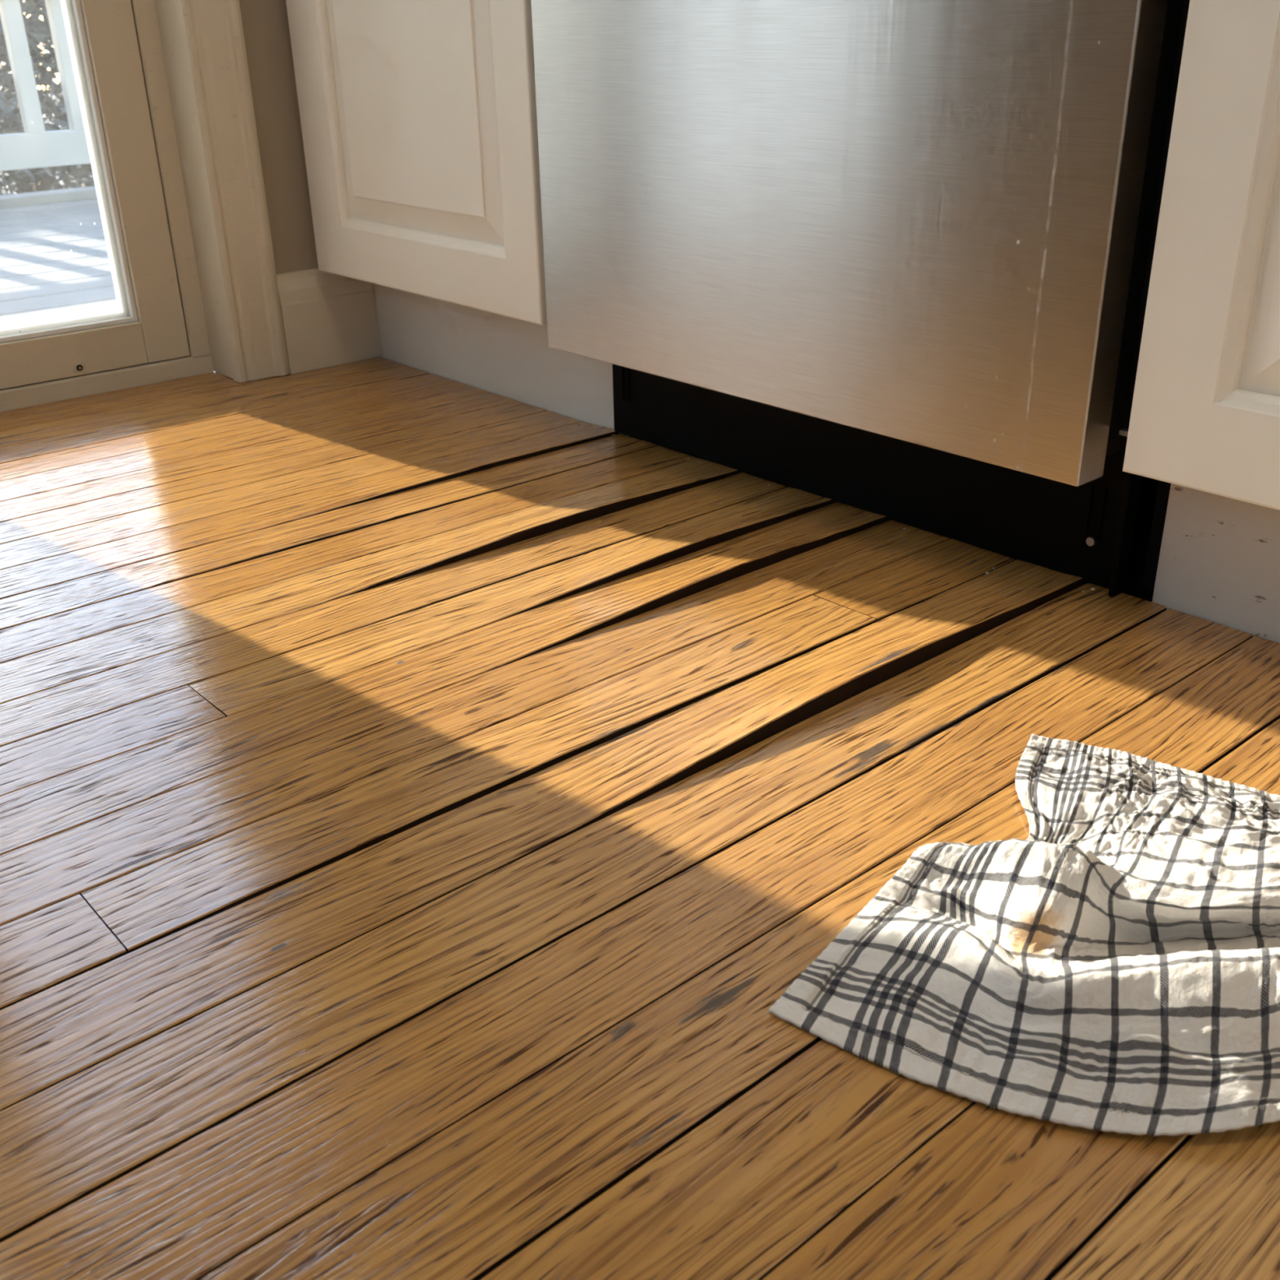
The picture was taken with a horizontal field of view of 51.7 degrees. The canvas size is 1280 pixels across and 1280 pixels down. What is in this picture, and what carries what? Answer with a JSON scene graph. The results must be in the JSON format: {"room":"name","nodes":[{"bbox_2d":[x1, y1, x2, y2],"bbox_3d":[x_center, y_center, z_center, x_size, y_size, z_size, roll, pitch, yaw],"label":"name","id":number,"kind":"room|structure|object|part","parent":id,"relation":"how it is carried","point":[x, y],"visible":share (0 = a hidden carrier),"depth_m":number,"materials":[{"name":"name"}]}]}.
{"room":"damaged room","nodes":[
{"label":"damaged room","id":0,"kind":"room"},
{"bbox_2d":[239,0,376,374],"bbox_3d":[-1.399,-1.082,0.486,3.740,2.450,0.120,-21,32,-36],"label":"wall","id":1,"kind":"structure","parent":0,"point":[265,24],"depth_m":1.55,"materials":[{"name":"beige paint"}]},
{"bbox_2d":[0,0,213,412],"bbox_3d":[-0.974,-1.113,0.927,1.194,2.110,0.052,-21,32,-36],"label":"door","id":2,"kind":"structure","parent":1,"relation":"in","point":[157,332],"depth_m":1.54,"materials":[{"name":"beige paint"}]},
{"bbox_3d":[-0.744,-0.312,1.507,0.354,0.050,0.038,-21,32,-36],"label":"sash rail","id":3,"kind":"part","parent":2,"relation":"part of","materials":[{"name":"beige paint"}]},
{"bbox_3d":[-0.978,-0.175,1.350,1.129,0.052,0.052,-21,32,-36],"label":"sill frame","id":4,"kind":"part","parent":2,"relation":"part of","materials":[{"name":"beige paint"}]},
{"bbox_3d":[-0.558,-1.300,1.240,0.089,2.058,0.052,-21,32,-36],"label":"frame","id":5,"kind":"part","parent":2,"relation":"part of","materials":[{"name":"beige paint"}]},
{"bbox_2d":[154,0,289,382],"bbox_3d":[-0.505,-1.268,1.206,0.068,2.069,0.087,-21,32,-36],"label":"door frame","id":6,"kind":"structure","parent":1,"relation":"attached to","point":[202,42],"depth_m":1.53,"materials":[{"name":"beige paint"}]},
{"bbox_2d":[275,267,381,374],"bbox_3d":[-0.391,-0.405,1.659,0.129,0.120,0.015,-21,32,-36],"label":"baseboard","id":7,"kind":"structure","parent":1,"relation":"attached to","point":[329,319],"depth_m":1.65,"materials":[{"name":"beige paint"}]},
{"bbox_2d":[0,357,1279,1279],"bbox_3d":[-0.299,0.485,-0.035,3.620,0.056,3.280,-21,32,-36],"label":"floor","id":8,"kind":"structure","parent":0,"point":[428,802],"depth_m":0.71,"materials":[{"name":"brown wood"}]},
{"bbox_2d":[285,0,630,436],"bbox_3d":[-0.014,-0.750,1.516,0.639,0.890,0.488,-21,32,-36],"label":"base cabinet","id":9,"kind":"object","parent":8,"relation":"on","point":[419,120],"visible":0.45,"depth_m":1.40,"materials":[{"name":"beige paint"}]},
{"bbox_3d":[-0.241,-0.655,1.323,0.010,0.478,0.313,-21,32,-36],"label":"raised panel","id":10,"kind":"part","parent":9,"relation":"part of","materials":[{"name":"beige paint"}]},
{"bbox_3d":[-0.243,-0.659,1.329,0.020,0.614,0.450,-21,32,-36],"label":"door","id":11,"kind":"part","parent":9,"relation":"part of","materials":[{"name":"beige paint"}]},
{"bbox_2d":[530,0,1190,597],"bbox_3d":[0.341,-0.577,1.123,0.628,0.862,0.616,-21,32,-36],"label":"dishwasher","id":12,"kind":"object","parent":8,"relation":"on","point":[891,259],"visible":0.78,"depth_m":0.97,"materials":[{"name":"metal"}]},
{"bbox_3d":[0.164,-0.183,1.159,0.006,0.120,0.580,-21,32,-36],"label":"kick plate","id":13,"kind":"part","parent":12,"relation":"part of","materials":[{"name":"black plastic"}]},
{"bbox_3d":[0.352,-0.092,0.953,0.018,0.128,0.004,-21,32,-36],"label":"leg","id":14,"kind":"part","parent":12,"relation":"part of","materials":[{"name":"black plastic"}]},
{"bbox_3d":[0.128,-0.548,0.951,0.022,0.734,0.576,-21,32,-36],"label":"door","id":15,"kind":"part","parent":12,"relation":"part of","materials":[{"name":"metal"}]},
{"bbox_2d":[768,733,1279,1136],"bbox_3d":[0.247,0.119,0.619,0.271,0.042,0.303,14,29,28],"label":"dish towel","id":16,"kind":"object","parent":8,"relation":"on","point":[1114,966],"visible":1,"depth_m":0.59,"materials":[{"name":"fabric"}]},
{"bbox_2d":[1122,0,1279,643],"bbox_3d":[0.800,-0.362,0.664,0.639,0.890,0.770,-21,32,-36],"label":"base cabinet","id":17,"kind":"object","parent":8,"relation":"on","point":[1205,418],"visible":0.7,"depth_m":0.79,"materials":[{"name":"beige paint"}]},
{"bbox_3d":[0.439,-0.330,0.612,0.010,0.482,0.252,-21,32,-36],"label":"raised panel","id":18,"kind":"part","parent":17,"relation":"part of","materials":[{"name":"beige paint"}]},
{"label":"outside","id":19,"kind":"structure","parent":0,"visible":0},
{"bbox_2d":[0,93,93,193],"bbox_3d":[-10.854,-6.893,19.034,70.000,0.100,35.300,-21,32,-36],"label":"ground","id":20,"kind":"structure","parent":19,"point":[49,95],"depth_m":16.33,"materials":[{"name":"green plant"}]},
{"bbox_2d":[0,0,91,194],"bbox_3d":[-4.822,-4.906,9.735,2.620,4.110,2.543,-21,32,-36],"label":"evergreen tree","id":21,"kind":"object","parent":20,"relation":"on","point":[16,185],"visible":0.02,"depth_m":10.11,"materials":[{"name":"green plant"}]},
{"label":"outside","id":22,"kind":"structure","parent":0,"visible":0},
{"bbox_2d":[0,186,118,328],"bbox_3d":[-1.031,-0.896,3.095,7.800,0.196,2.855,-21,32,-36],"label":"deck","id":23,"kind":"object","parent":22,"point":[55,262],"visible":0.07,"depth_m":3.11,"materials":[{"name":"grey weathered wood boards"}]},
{"bbox_2d":[0,0,90,171],"bbox_3d":[-1.935,-1.623,3.891,7.800,0.660,0.100,-21,32,-36],"label":"deck railing","id":24,"kind":"object","parent":23,"relation":"on","point":[35,148],"visible":0.06,"depth_m":3.98,"materials":[{"name":"white paint"}]},
{"bbox_3d":[-1.931,-1.461,3.969,7.800,0.100,0.050,-21,32,-36],"label":"rail","id":25,"kind":"part","parent":24,"relation":"part of","materials":[{"name":"white paint"}]}
]}

